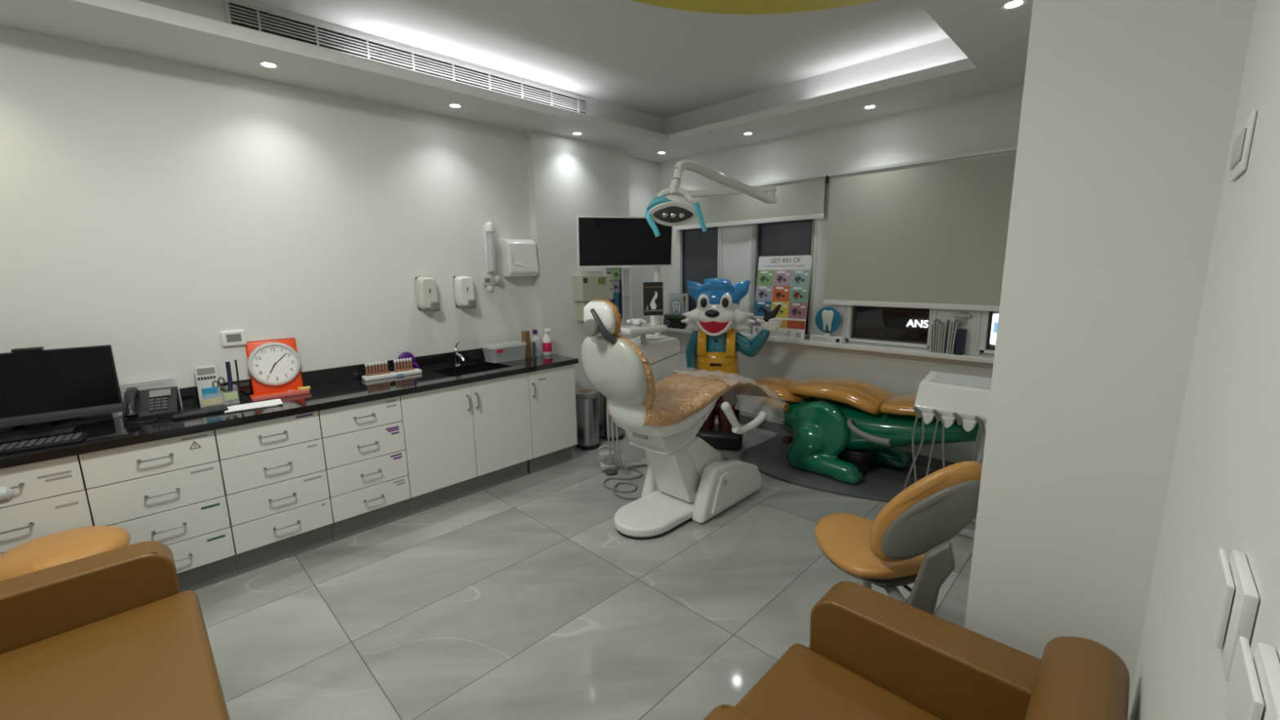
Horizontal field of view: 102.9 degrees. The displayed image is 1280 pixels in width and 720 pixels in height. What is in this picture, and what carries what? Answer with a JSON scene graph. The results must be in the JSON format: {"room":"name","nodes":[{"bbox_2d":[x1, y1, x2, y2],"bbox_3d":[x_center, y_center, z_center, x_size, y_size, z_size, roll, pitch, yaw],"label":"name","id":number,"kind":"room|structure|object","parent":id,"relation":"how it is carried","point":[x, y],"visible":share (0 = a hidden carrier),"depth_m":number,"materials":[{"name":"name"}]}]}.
{"room":"dental clinic","nodes":[
{"label":"dental clinic","id":0,"kind":"room"},
{"bbox_2d":[0,26,536,388],"bbox_3d":[-2.687,-0.418,2.939,0.150,3.150,4.780,9,14,44],"label":"wall","id":1,"kind":"structure","parent":0,"point":[152,209],"depth_m":3.02,"materials":[{"name":"paint"}]},
{"bbox_2d":[220,329,246,346],"bbox_3d":[-2.462,-0.132,3.093,0.021,0.095,0.120,9,14,44],"label":"thermostat","id":2,"kind":"object","parent":1,"relation":"attached to","point":[236,337],"visible":1,"depth_m":3.08,"materials":[{"name":"white plastic"}]},
{"bbox_2d":[415,276,439,311],"bbox_3d":[-1.602,-0.498,3.852,0.114,0.257,0.130,9,14,44],"label":"soap dispenser","id":3,"kind":"object","parent":1,"relation":"attached to","point":[426,286],"visible":1,"depth_m":3.82,"materials":[{"name":"grey plastic"}]},
{"bbox_2d":[453,275,476,308],"bbox_3d":[-1.391,-0.539,4.062,0.114,0.257,0.130,9,14,44],"label":"soap dispenser","id":4,"kind":"object","parent":1,"relation":"attached to","point":[464,285],"visible":1,"depth_m":4.03,"materials":[{"name":"grey plastic"}]},
{"bbox_2d":[483,222,496,272],"bbox_3d":[-1.226,-0.921,4.184,0.093,0.405,0.078,9,14,44],"label":"dispenser","id":5,"kind":"object","parent":1,"relation":"attached to","point":[489,227],"visible":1,"depth_m":4.17,"materials":[{"name":"white plastic"}]},
{"bbox_2d":[481,273,501,291],"bbox_3d":[-1.221,-0.645,4.242,0.084,0.140,0.150,9,14,44],"label":"wall socket","id":6,"kind":"object","parent":1,"relation":"attached to","point":[492,279],"visible":1,"depth_m":4.24,"materials":[{"name":"beige plastic"}]},
{"bbox_2d":[500,238,538,277],"bbox_3d":[-1.028,-0.871,4.364,0.138,0.323,0.285,9,14,44],"label":"paper towel dispenser","id":7,"kind":"object","parent":1,"relation":"attached to","point":[518,256],"visible":1,"depth_m":4.30,"materials":[{"name":"white plastic"}]},
{"bbox_2d":[0,0,1033,162],"bbox_3d":[-0.630,-1.637,1.936,4.133,0.260,6.600,9,14,44],"label":"ceiling","id":8,"kind":"structure","parent":0,"point":[994,40],"depth_m":3.25,"materials":[{"name":"paint"}]},
{"bbox_2d":[222,0,587,115],"bbox_3d":[-1.271,-1.933,3.420,0.018,0.128,2.380,9,14,44],"label":"ceiling vent","id":9,"kind":"object","parent":8,"relation":"in","point":[237,13],"visible":0.9,"depth_m":3.13,"materials":[{"name":"white metal"}]},
{"bbox_2d":[1000,0,1026,9],"bbox_3d":[1.693,-1.613,2.311,0.096,0.008,0.096,9,14,44],"label":"recessed light","id":10,"kind":"object","parent":8,"relation":"in","point":[1013,4],"visible":1,"depth_m":2.31,"materials":[{"name":"white plastic"}]},
{"bbox_2d":[524,129,631,414],"bbox_3d":[-0.579,-0.824,4.971,0.250,3.150,1.130,9,14,44],"label":"wall","id":11,"kind":"structure","parent":0,"point":[568,178],"depth_m":4.65,"materials":[{"name":"paint"}]},
{"bbox_2d":[573,271,613,320],"bbox_3d":[-0.438,-0.614,4.864,0.146,0.460,0.380,9,14,44],"label":"machine","id":12,"kind":"object","parent":11,"relation":"attached to","point":[589,286],"visible":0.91,"depth_m":4.77,"materials":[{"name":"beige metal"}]},
{"bbox_2d":[606,267,622,319],"bbox_3d":[-0.256,-0.663,5.144,0.007,0.520,0.200,9,14,44],"label":"poster","id":13,"kind":"object","parent":11,"relation":"attached to","point":[615,272],"visible":0.59,"depth_m":5.15,"materials":[{"name":"paper"}]},
{"bbox_2d":[607,293,618,306],"bbox_3d":[-0.271,-0.598,5.136,0.001,0.135,0.150,9,14,44],"label":"poster","id":14,"kind":"object","parent":13,"relation":"on","point":[615,296],"depth_m":5.16,"materials":[{"name":"paper"}]},
{"bbox_2d":[621,267,631,324],"bbox_3d":[-0.137,-0.662,5.264,0.011,0.572,0.131,9,14,44],"label":"panel frame","id":15,"kind":"object","parent":11,"relation":"attached to","point":[625,272],"visible":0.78,"depth_m":5.26,"materials":[{"name":"paint"}]},
{"bbox_2d":[193,417,973,719],"bbox_3d":[-0.564,1.297,2.454,4.800,0.120,7.000,9,14,44],"label":"floor","id":16,"kind":"structure","parent":0,"point":[523,597],"depth_m":2.52,"materials":[{"name":"grey tile"}]},
{"bbox_2d":[0,454,94,555],"bbox_3d":[-2.883,0.850,2.392,0.587,0.858,0.475,9,14,44],"label":"drawer unit","id":17,"kind":"object","parent":16,"relation":"on","point":[51,496],"visible":0.38,"depth_m":2.24,"materials":[{"name":"laminate"}]},
{"bbox_2d":[0,486,130,581],"bbox_3d":[-2.378,0.889,2.088,0.493,0.871,0.469,-2,10,-8],"label":"round stool","id":18,"kind":"object","parent":16,"relation":"on","point":[56,548],"visible":0.23,"depth_m":2.05,"materials":[{"name":"orange leather"}]},
{"bbox_2d":[0,541,230,719],"bbox_3d":[-1.526,1.078,1.268,1.750,0.767,0.775,9,14,44],"label":"armchair","id":19,"kind":"object","parent":16,"relation":"on","point":[113,634],"visible":1,"depth_m":1.69,"materials":[{"name":"brown leather"}]},
{"bbox_2d":[78,430,238,592],"bbox_3d":[-2.547,0.783,2.727,0.587,0.858,0.478,9,14,44],"label":"drawer unit","id":20,"kind":"object","parent":16,"relation":"on","point":[170,491],"visible":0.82,"depth_m":2.55,"materials":[{"name":"laminate"}]},
{"bbox_2d":[213,410,333,575],"bbox_3d":[-2.213,0.717,3.060,0.587,0.858,0.470,9,14,44],"label":"drawer unit","id":21,"kind":"object","parent":16,"relation":"on","point":[273,473],"visible":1,"depth_m":2.87,"materials":[{"name":"laminate"}]},
{"bbox_2d":[318,395,410,542],"bbox_3d":[-1.886,0.652,3.386,0.587,0.858,0.460,9,14,44],"label":"drawer unit","id":22,"kind":"object","parent":16,"relation":"on","point":[363,443],"visible":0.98,"depth_m":3.19,"materials":[{"name":"laminate"}]},
{"bbox_2d":[400,372,533,515],"bbox_3d":[-1.386,0.552,3.885,0.588,0.858,0.963,9,14,44],"label":"base cabinet","id":23,"kind":"object","parent":16,"relation":"on","point":[461,441],"visible":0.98,"depth_m":3.66,"materials":[{"name":"laminate"}]},
{"bbox_2d":[0,340,578,468],"bbox_3d":[-2.127,0.276,3.095,0.592,0.290,3.990,9,14,44],"label":"countertop","id":24,"kind":"structure","parent":23,"relation":"on","point":[341,386],"depth_m":3.11,"materials":[{"name":"black stone"}]},
{"bbox_2d":[0,432,87,454],"bbox_3d":[-2.765,0.385,2.248,0.440,0.019,0.140,-9,13,-39],"label":"keyboard","id":25,"kind":"object","parent":24,"relation":"on","point":[16,446],"visible":1,"depth_m":2.28,"materials":[{"name":"black plastic"}]},
{"bbox_2d":[0,344,124,444],"bbox_3d":[-2.895,0.151,2.421,0.600,0.420,0.180,-10,13,-40],"label":"monitor","id":26,"kind":"object","parent":24,"relation":"on","point":[38,387],"visible":1,"depth_m":2.45,"materials":[{"name":"black plastic"}]},
{"bbox_2d":[117,377,173,414],"bbox_3d":[-2.725,0.184,2.812,0.025,0.210,0.280,9,14,44],"label":"holder","id":27,"kind":"object","parent":24,"relation":"on","point":[158,384],"visible":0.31,"depth_m":2.81,"materials":[{"name":"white plastic"}]},
{"bbox_2d":[122,386,181,424],"bbox_3d":[-2.600,0.226,2.709,0.210,0.161,0.255,-9,13,-37],"label":"desk phone","id":28,"kind":"object","parent":24,"relation":"on","point":[154,404],"visible":1,"depth_m":2.71,"materials":[{"name":"black plastic"}]},
{"bbox_2d":[171,404,228,420],"bbox_3d":[-2.401,0.282,2.785,0.150,0.016,0.230,9,14,44],"label":"card terminal","id":29,"kind":"object","parent":24,"relation":"on","point":[184,414],"visible":0.86,"depth_m":2.77,"materials":[{"name":"black plastic"}]},
{"bbox_2d":[193,364,222,404],"bbox_3d":[-2.521,0.142,2.979,0.100,0.220,0.066,-10,14,-40],"label":"calculator","id":30,"kind":"object","parent":24,"relation":"on","point":[206,375],"visible":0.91,"depth_m":2.97,"materials":[{"name":"grey plastic"}]},
{"bbox_2d":[200,386,218,399],"bbox_3d":[-2.449,0.187,2.908,0.011,0.060,0.070,9,14,44],"label":"sticky note pad","id":31,"kind":"object","parent":30,"relation":"attached to","point":[207,393],"visible":1,"depth_m":2.90,"materials":[{"name":"blue paper"}]},
{"bbox_2d":[224,398,282,413],"bbox_3d":[-2.197,0.261,2.904,0.265,0.008,0.157,-9,13,-38],"label":"paper stack","id":32,"kind":"object","parent":24,"relation":"on","point":[273,402],"visible":0.93,"depth_m":2.90,"materials":[{"name":"white paper"}]},
{"bbox_2d":[244,337,309,401],"bbox_3d":[-2.263,0.050,3.168,0.290,0.332,0.238,-10,14,-40],"label":"stand","id":33,"kind":"object","parent":24,"relation":"on","point":[260,391],"visible":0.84,"depth_m":3.18,"materials":[{"name":"orange paint"}]},
{"bbox_2d":[247,342,301,386],"bbox_3d":[-2.299,0.027,3.214,0.087,0.274,0.277,9,14,44],"label":"clock","id":34,"kind":"object","parent":33,"relation":"on","point":[273,363],"visible":1,"depth_m":3.20,"materials":[{"name":"white plastic"}]},
{"bbox_2d":[249,388,298,399],"bbox_3d":[-2.239,0.211,3.173,0.290,0.012,0.160,-10,14,-40],"label":"tray","id":35,"kind":"object","parent":33,"relation":"on","point":[269,393],"depth_m":3.14,"materials":[{"name":"orange paint"}]},
{"bbox_2d":[361,357,422,381],"bbox_3d":[-1.783,0.060,3.669,0.385,0.116,0.087,-10,14,-41],"label":"rack","id":36,"kind":"object","parent":24,"relation":"on","point":[384,373],"visible":1,"depth_m":3.64,"materials":[{"name":"white plastic"}]},
{"bbox_2d":[361,368,422,381],"bbox_3d":[-1.783,0.104,3.678,0.385,0.026,0.085,-10,14,-41],"label":"tray","id":37,"kind":"object","parent":36,"relation":"on","point":[399,372],"depth_m":3.64,"materials":[{"name":"white plastic"}]},
{"bbox_2d":[397,351,419,368],"bbox_3d":[-1.734,0.012,3.817,0.045,0.153,0.154,9,14,44],"label":"scoop","id":38,"kind":"object","parent":24,"relation":"on","point":[405,355],"visible":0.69,"depth_m":3.80,"materials":[{"name":"purple plastic"}]},
{"bbox_2d":[453,341,465,365],"bbox_3d":[-1.424,-0.049,4.020,0.151,0.195,0.052,9,14,44],"label":"tap","id":39,"kind":"object","parent":24,"relation":"on","point":[455,350],"visible":1,"depth_m":4.04,"materials":[{"name":"silver metal"}]},
{"bbox_2d":[442,366,500,377],"bbox_3d":[-1.285,0.179,3.941,0.360,0.150,0.520,9,14,44],"label":"sink basin","id":40,"kind":"object","parent":24,"relation":"in","point":[469,370],"depth_m":4.07,"materials":[{"name":"black stone"}]},
{"bbox_2d":[521,330,531,357],"bbox_3d":[-0.979,-0.138,4.391,0.060,0.220,0.060,9,14,44],"label":"cardboard box","id":41,"kind":"object","parent":24,"relation":"on","point":[526,342],"visible":1,"depth_m":4.37,"materials":[{"name":"brown cardboard"}]},
{"bbox_2d":[542,328,551,355],"bbox_3d":[-0.815,-0.160,4.469,0.081,0.229,0.094,-3,11,-11],"label":"spray bottle","id":42,"kind":"object","parent":24,"relation":"on","point":[546,342],"visible":1,"depth_m":4.45,"materials":[{"name":"white plastic"}]},
{"bbox_3d":[-2.436,0.209,2.952,0.176,0.100,0.063,-10,14,-40],"label":"pen holder","id":43,"kind":"object","parent":24,"relation":"on","visible":0},
{"bbox_2d":[225,361,232,401],"bbox_3d":[-2.407,0.128,2.990,0.022,0.234,0.061,-4,11,-15],"label":"marker pen","id":44,"kind":"object","parent":43,"relation":"in","point":[227,363],"visible":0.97,"depth_m":2.99,"materials":[{"name":"blue plastic"}]},
{"bbox_2d":[527,364,577,474],"bbox_3d":[-0.856,0.459,4.350,0.498,0.858,0.453,9,14,44],"label":"base cabinet","id":45,"kind":"object","parent":16,"relation":"on","point":[552,391],"visible":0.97,"depth_m":4.19,"materials":[{"name":"laminate"}]},
{"bbox_2d":[575,389,599,450],"bbox_3d":[-0.499,0.547,4.737,0.243,0.530,0.224,-4,11,-18],"label":"pedal bin","id":46,"kind":"object","parent":16,"relation":"on","point":[586,400],"visible":0.94,"depth_m":4.65,"materials":[{"name":"silver metal"}]},
{"bbox_2d":[598,444,618,475],"bbox_3d":[-0.259,0.816,4.231,0.154,0.170,0.313,-3,11,-11],"label":"foot pedal","id":47,"kind":"object","parent":16,"relation":"on","point":[606,464],"visible":0.84,"depth_m":4.22,"materials":[{"name":"grey plastic"}]},
{"bbox_2d":[598,391,624,441],"bbox_3d":[-0.286,0.488,4.981,0.258,0.551,0.245,-4,11,-15],"label":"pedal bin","id":48,"kind":"object","parent":16,"relation":"on","point":[602,399],"visible":0.48,"depth_m":4.91,"materials":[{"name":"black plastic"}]},
{"bbox_2d":[603,466,642,499],"bbox_3d":[-0.129,0.937,3.949,0.315,0.038,0.587,-1,10,-2],"label":"cable","id":49,"kind":"object","parent":16,"relation":"on","point":[613,489],"visible":0.91,"depth_m":3.91,"materials":[{"name":"grey plastic"}]},
{"bbox_2d":[606,196,681,469],"bbox_3d":[-0.002,-0.167,3.987,0.375,2.190,0.700,9,14,44],"label":"dental unit","id":50,"kind":"object","parent":16,"relation":"on","point":[662,353],"visible":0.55,"depth_m":4.00,"materials":[{"name":"white plastic"}]},
{"bbox_2d":[576,216,672,267],"bbox_3d":[-0.111,-0.913,3.953,0.759,0.379,0.082,-4,11,-16],"label":"television","id":51,"kind":"object","parent":50,"relation":"attached to","point":[602,242],"visible":0.89,"depth_m":3.92,"materials":[{"name":"black plastic"}]},
{"bbox_2d":[618,323,667,335],"bbox_3d":[-0.004,-0.235,3.861,0.220,0.068,0.420,9,14,44],"label":"tray","id":52,"kind":"object","parent":50,"relation":"on","point":[643,329],"depth_m":3.77,"materials":[{"name":"white plastic"}]},
{"bbox_2d":[637,334,667,339],"bbox_3d":[0.101,-0.174,4.154,0.250,0.032,0.250,9,14,44],"label":"tray","id":53,"kind":"object","parent":50,"relation":"on","point":[647,336],"depth_m":4.15,"materials":[{"name":"white plastic"}]},
{"bbox_2d":[643,281,662,324],"bbox_3d":[0.104,-0.435,3.943,0.150,0.329,0.072,-2,10,-7],"label":"monitor","id":54,"kind":"object","parent":50,"relation":"on","point":[652,291],"visible":0.97,"depth_m":3.93,"materials":[{"name":"black plastic"}]},
{"bbox_2d":[644,159,777,237],"bbox_3d":[0.537,-1.077,3.520,0.937,0.485,1.091,0,10,7],"label":"lamp","id":55,"kind":"object","parent":50,"relation":"attached to","point":[673,206],"visible":1,"depth_m":3.15,"materials":[{"name":"white plastic"}]},
{"bbox_2d":[581,299,768,539],"bbox_3d":[0.353,0.287,3.472,0.632,1.470,1.769,9,14,44],"label":"dental chair","id":56,"kind":"object","parent":16,"relation":"on","point":[687,479],"visible":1,"depth_m":3.26,"materials":[{"name":"white plastic"}]},
{"bbox_2d":[591,299,622,335],"bbox_3d":[-0.201,-0.235,2.864,0.256,0.206,0.088,9,14,44],"label":"cushion","id":57,"kind":"object","parent":56,"relation":"on","point":[613,326],"depth_m":2.77,"materials":[{"name":"orange plastic"}]},
{"bbox_2d":[607,333,656,409],"bbox_3d":[-0.120,0.075,2.998,0.540,0.488,0.213,9,14,44],"label":"cushion","id":58,"kind":"object","parent":56,"relation":"on","point":[631,385],"depth_m":2.83,"materials":[{"name":"plastic"}]},
{"bbox_2d":[606,369,768,427],"bbox_3d":[0.395,0.240,3.556,0.524,0.264,1.380,9,14,44],"label":"seat cushion","id":59,"kind":"object","parent":56,"relation":"on","point":[684,398],"depth_m":3.24,"materials":[{"name":"leather"}]},
{"bbox_2d":[680,277,782,450],"bbox_3d":[0.804,0.038,4.602,0.874,1.541,0.437,1,10,9],"label":"statue","id":60,"kind":"object","parent":16,"relation":"on","point":[717,322],"visible":0.78,"depth_m":4.50,"materials":[{"name":"blue plastic"}]},
{"bbox_2d":[739,433,937,502],"bbox_3d":[1.633,0.886,4.110,1.679,0.020,0.992,9,14,44],"label":"floor mat","id":61,"kind":"object","parent":16,"relation":"on","point":[881,482],"visible":0.5,"depth_m":3.98,"materials":[{"name":"grey rubber"}]},
{"bbox_2d":[751,376,978,484],"bbox_3d":[1.730,0.532,4.048,1.950,0.694,0.772,9,14,44],"label":"dental chair","id":62,"kind":"object","parent":61,"relation":"on","point":[841,427],"visible":0.92,"depth_m":3.92,"materials":[{"name":"green plastic"}]},
{"bbox_2d":[808,461,982,648],"bbox_3d":[0.982,0.779,2.023,0.511,0.999,0.681,-7,12,-30],"label":"stool","id":63,"kind":"object","parent":16,"relation":"on","point":[908,542],"visible":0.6,"depth_m":1.75,"materials":[{"name":"orange leather"}]},
{"bbox_2d":[702,581,1129,719],"bbox_3d":[0.604,1.044,1.261,0.792,0.767,0.830,9,14,44],"label":"armchair","id":64,"kind":"object","parent":16,"relation":"on","point":[872,655],"visible":1,"depth_m":1.41,"materials":[{"name":"brown leather"}]},
{"bbox_2d":[734,643,942,719],"bbox_3d":[0.557,1.066,1.312,0.625,0.163,0.516,9,14,44],"label":"seat cushion","id":65,"kind":"object","parent":64,"relation":"on","point":[815,682],"depth_m":1.46,"materials":[{"name":"brown leather"}]},
{"bbox_2d":[903,371,991,538],"bbox_3d":[1.962,0.585,3.079,0.563,0.968,0.465,9,14,44],"label":"dental instrument unit","id":66,"kind":"object","parent":16,"relation":"on","point":[948,397],"visible":0.52,"depth_m":2.98,"materials":[{"name":"white plastic"}]},
{"bbox_2d":[253,0,949,118],"bbox_3d":[-0.617,-1.821,1.885,4.800,0.120,7.000,9,14,44],"label":"ceiling","id":67,"kind":"structure","parent":0,"point":[655,60],"depth_m":3.20,"materials":[{"name":"paint"}]},
{"bbox_2d":[631,0,876,14],"bbox_3d":[0.104,-1.760,1.919,1.415,0.034,2.960,9,14,44],"label":"panel","id":68,"kind":"object","parent":67,"relation":"attached to","point":[719,6],"visible":1,"depth_m":2.73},
{"bbox_2d":[628,156,659,338],"bbox_3d":[-0.031,-0.978,5.763,0.160,3.150,0.790,9,14,44],"label":"wall","id":69,"kind":"structure","parent":0,"point":[644,175],"depth_m":5.62,"materials":[{"name":"paint"}]},
{"bbox_2d":[658,86,1023,462],"bbox_3d":[1.558,-0.813,4.711,3.920,3.150,0.120,9,14,44],"label":"wall","id":70,"kind":"structure","parent":0,"point":[988,122],"depth_m":4.28,"materials":[{"name":"paint"}]},
{"bbox_2d":[670,226,677,293],"bbox_3d":[0.392,-1.057,5.730,0.110,1.377,0.022,9,14,44],"label":"trim","id":71,"kind":"structure","parent":70,"relation":"attached to","point":[673,268],"depth_m":5.72,"materials":[{"name":"white paint"}]},
{"bbox_2d":[677,226,719,311],"bbox_3d":[0.656,-1.012,5.526,0.560,1.320,0.110,9,14,44],"label":"window","id":72,"kind":"structure","parent":70,"relation":"in","point":[698,251],"depth_m":5.55,"materials":[{"name":"grey glass"}]},
{"bbox_2d":[719,224,753,333],"bbox_3d":[0.968,-0.963,5.162,0.400,1.377,0.034,9,14,44],"label":"trim","id":73,"kind":"structure","parent":70,"relation":"attached to","point":[735,242],"depth_m":5.13,"materials":[{"name":"white paint"}]},
{"bbox_2d":[674,173,828,230],"bbox_3d":[0.998,-1.504,4.981,1.710,0.365,0.094,9,14,44],"label":"roller blind","id":74,"kind":"object","parent":70,"relation":"attached to","point":[800,198],"visible":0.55,"depth_m":4.74,"materials":[{"name":"beige fabric"}]},
{"bbox_2d":[751,218,814,337],"bbox_3d":[1.363,-0.899,4.839,0.625,1.320,0.110,9,14,44],"label":"window","id":75,"kind":"structure","parent":70,"relation":"in","point":[795,237],"depth_m":4.81,"materials":[{"name":"grey glass"}]},
{"bbox_2d":[661,331,993,371],"bbox_3d":[1.580,-0.118,4.732,3.760,0.075,0.012,9,14,44],"label":"trim","id":76,"kind":"structure","parent":70,"relation":"attached to","point":[925,360],"depth_m":4.31,"materials":[{"name":"paint"}]},
{"bbox_2d":[809,182,847,342],"bbox_3d":[1.676,-0.849,4.475,0.335,1.377,0.034,9,14,44],"label":"trim","id":77,"kind":"structure","parent":70,"relation":"attached to","point":[820,229],"depth_m":4.53,"materials":[{"name":"white paint"}]},
{"bbox_2d":[666,328,994,364],"bbox_3d":[1.536,-0.165,4.679,3.760,0.038,0.135,9,14,44],"label":"windowsill","id":78,"kind":"structure","parent":70,"relation":"attached to","point":[880,348],"depth_m":4.18,"materials":[{"name":"white paint"}]},
{"bbox_2d":[663,314,685,328],"bbox_3d":[0.387,-0.434,5.728,0.292,0.152,0.060,9,14,44],"label":"product box","id":79,"kind":"object","parent":78,"relation":"on","point":[671,321],"visible":0.9,"depth_m":5.70,"materials":[{"name":"black plastic"}]},
{"bbox_2d":[668,293,688,326],"bbox_3d":[0.428,-0.552,5.714,0.280,0.385,0.015,9,14,44],"label":"card","id":80,"kind":"object","parent":78,"relation":"on","point":[677,302],"visible":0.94,"depth_m":5.70,"materials":[{"name":"white paper"}]},
{"bbox_2d":[751,254,812,340],"bbox_3d":[1.325,-0.592,4.800,0.545,0.760,0.099,9,14,44],"label":"poster","id":81,"kind":"object","parent":78,"relation":"on","point":[784,280],"visible":0.99,"depth_m":4.76,"materials":[{"name":"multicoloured paper"}]},
{"bbox_2d":[754,300,771,316],"bbox_3d":[1.185,-0.497,4.934,0.180,0.146,0.018,9,14,44],"label":"poster","id":82,"kind":"object","parent":81,"relation":"attached to","point":[758,312],"depth_m":4.95,"materials":[{"name":"paper"}]},
{"bbox_2d":[755,285,773,301],"bbox_3d":[1.196,-0.644,4.920,0.180,0.146,0.018,9,14,44],"label":"poster","id":83,"kind":"object","parent":81,"relation":"attached to","point":[763,293],"depth_m":4.92,"materials":[{"name":"paper"}]},
{"bbox_2d":[756,270,774,285],"bbox_3d":[1.206,-0.791,4.907,0.180,0.146,0.018,9,14,44],"label":"poster","id":84,"kind":"object","parent":81,"relation":"attached to","point":[765,277],"depth_m":4.90,"materials":[{"name":"paper"}]},
{"bbox_2d":[770,301,789,317],"bbox_3d":[1.315,-0.476,4.809,0.180,0.146,0.018,9,14,44],"label":"poster","id":85,"kind":"object","parent":81,"relation":"attached to","point":[784,312],"depth_m":4.79,"materials":[{"name":"paper"}]},
{"bbox_2d":[771,285,790,302],"bbox_3d":[1.325,-0.623,4.795,0.180,0.146,0.018,9,14,44],"label":"poster","id":86,"kind":"object","parent":81,"relation":"attached to","point":[779,293],"depth_m":4.80,"materials":[{"name":"paper"}]},
{"bbox_2d":[773,270,791,285],"bbox_3d":[1.335,-0.770,4.781,0.180,0.146,0.018,9,14,44],"label":"poster","id":87,"kind":"object","parent":81,"relation":"attached to","point":[780,277],"depth_m":4.78,"materials":[{"name":"paper"}]},
{"bbox_2d":[771,329,800,337],"bbox_3d":[1.362,-0.249,4.768,0.300,0.054,0.007,9,14,44],"label":"print","id":88,"kind":"object","parent":81,"relation":"attached to","point":[780,333],"depth_m":4.76,"materials":[{"name":"white paper"}]},
{"bbox_2d":[786,320,805,329],"bbox_3d":[1.435,-0.324,4.695,0.180,0.074,0.010,9,14,44],"label":"poster","id":89,"kind":"object","parent":81,"relation":"attached to","point":[791,324],"depth_m":4.69,"materials":[{"name":"paper"}]},
{"bbox_2d":[787,302,807,319],"bbox_3d":[1.444,-0.455,4.683,0.180,0.146,0.018,9,14,44],"label":"poster","id":90,"kind":"object","parent":81,"relation":"attached to","point":[796,310],"depth_m":4.68,"materials":[{"name":"paper"}]},
{"bbox_2d":[789,285,808,302],"bbox_3d":[1.455,-0.602,4.669,0.180,0.146,0.018,9,14,44],"label":"poster","id":91,"kind":"object","parent":81,"relation":"attached to","point":[797,294],"depth_m":4.67,"materials":[{"name":"paper"}]},
{"bbox_2d":[791,269,810,285],"bbox_3d":[1.465,-0.749,4.655,0.180,0.146,0.018,9,14,44],"label":"poster","id":92,"kind":"object","parent":81,"relation":"attached to","point":[798,277],"depth_m":4.65,"materials":[{"name":"paper"}]},
{"bbox_2d":[809,334,845,343],"bbox_3d":[1.660,-0.186,4.522,0.290,0.054,0.076,9,14,44],"label":"carton","id":93,"kind":"object","parent":78,"relation":"on","point":[818,338],"visible":1,"depth_m":4.49,"materials":[{"name":"white cardboard"}]},
{"bbox_2d":[815,306,840,336],"bbox_3d":[1.658,-0.340,4.494,0.230,0.256,0.054,9,14,44],"label":"disc","id":94,"kind":"object","parent":93,"relation":"on","point":[828,319],"visible":1,"depth_m":4.47,"materials":[{"name":"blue plastic"}]},
{"bbox_2d":[942,319,950,353],"bbox_3d":[2.325,-0.180,3.878,0.014,0.251,0.090,9,14,44],"label":"booklet","id":95,"kind":"object","parent":78,"relation":"on","point":[947,322],"visible":0.9,"depth_m":3.86,"materials":[{"name":"grey paper"}]},
{"bbox_2d":[955,328,967,355],"bbox_3d":[2.397,-0.136,3.811,0.045,0.186,0.090,9,14,44],"label":"folder","id":96,"kind":"object","parent":78,"relation":"on","point":[961,338],"visible":1,"depth_m":3.78,"materials":[{"name":"blue plastic"}]},
{"bbox_2d":[715,414,956,470],"bbox_3d":[1.594,0.711,4.884,3.760,0.090,0.012,9,14,44],"label":"baseboard","id":97,"kind":"structure","parent":70,"relation":"attached to","point":[922,460],"depth_m":4.99,"materials":[{"name":"grey tile"}]},
{"bbox_2d":[845,305,933,348],"bbox_3d":[2.062,-0.787,4.161,0.665,1.320,0.110,9,14,44],"label":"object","id":98,"kind":"structure","parent":70,"relation":"in","point":[903,326],"depth_m":4.24,"materials":[{"name":"white paint"}]},
{"bbox_2d":[823,146,1017,311],"bbox_3d":[2.228,-0.944,3.858,1.675,1.105,0.094,9,14,44],"label":"roller blind","id":99,"kind":"object","parent":70,"relation":"attached to","point":[931,233],"visible":0.61,"depth_m":3.89,"materials":[{"name":"beige fabric"}]},
{"bbox_2d":[928,308,983,355],"bbox_3d":[2.389,-0.735,3.783,0.335,1.377,0.034,9,14,44],"label":"trim","id":100,"kind":"structure","parent":70,"relation":"attached to","point":[974,326],"depth_m":3.81,"materials":[{"name":"white paint"}]},
{"bbox_2d":[953,311,999,354],"bbox_3d":[2.634,-0.691,3.585,0.660,1.320,0.140,9,14,44],"label":"window","id":101,"kind":"structure","parent":70,"relation":"in","point":[990,318],"depth_m":3.75,"materials":[{"name":"white paint"}]},
{"bbox_2d":[964,0,1256,709],"bbox_3d":[2.224,-0.357,2.153,0.673,3.150,2.850,9,14,44],"label":"wall partition","id":102,"kind":"structure","parent":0,"point":[1129,107],"depth_m":1.26,"materials":[{"name":"paint"}]},
{"bbox_2d":[1127,0,1279,719],"bbox_3d":[0.008,0.130,-0.319,0.300,3.150,3.850,9,14,44],"label":"wall","id":103,"kind":"structure","parent":0,"point":[1224,492],"depth_m":0.68,"materials":[{"name":"paint"}]},
{"bbox_2d":[1207,548,1259,681],"bbox_3d":[0.516,0.216,0.447,0.014,0.080,0.110,9,14,44],"label":"light switch","id":104,"kind":"object","parent":103,"relation":"attached to","point":[1233,602],"visible":0.91,"depth_m":0.43,"materials":[{"name":"white plastic"}]},
{"bbox_2d":[1229,109,1257,182],"bbox_3d":[1.012,-0.355,0.859,0.010,0.090,0.180,9,14,44],"label":"light switch","id":105,"kind":"object","parent":103,"relation":"attached to","point":[1242,144],"visible":1,"depth_m":0.82,"materials":[{"name":"white plastic"}]},
{"bbox_2d":[1223,635,1279,719],"bbox_3d":[0.404,0.238,0.335,0.014,0.080,0.110,9,14,44],"label":"light switch","id":106,"kind":"object","parent":103,"relation":"attached to","point":[1253,688],"visible":1,"depth_m":0.34,"materials":[{"name":"white plastic"}]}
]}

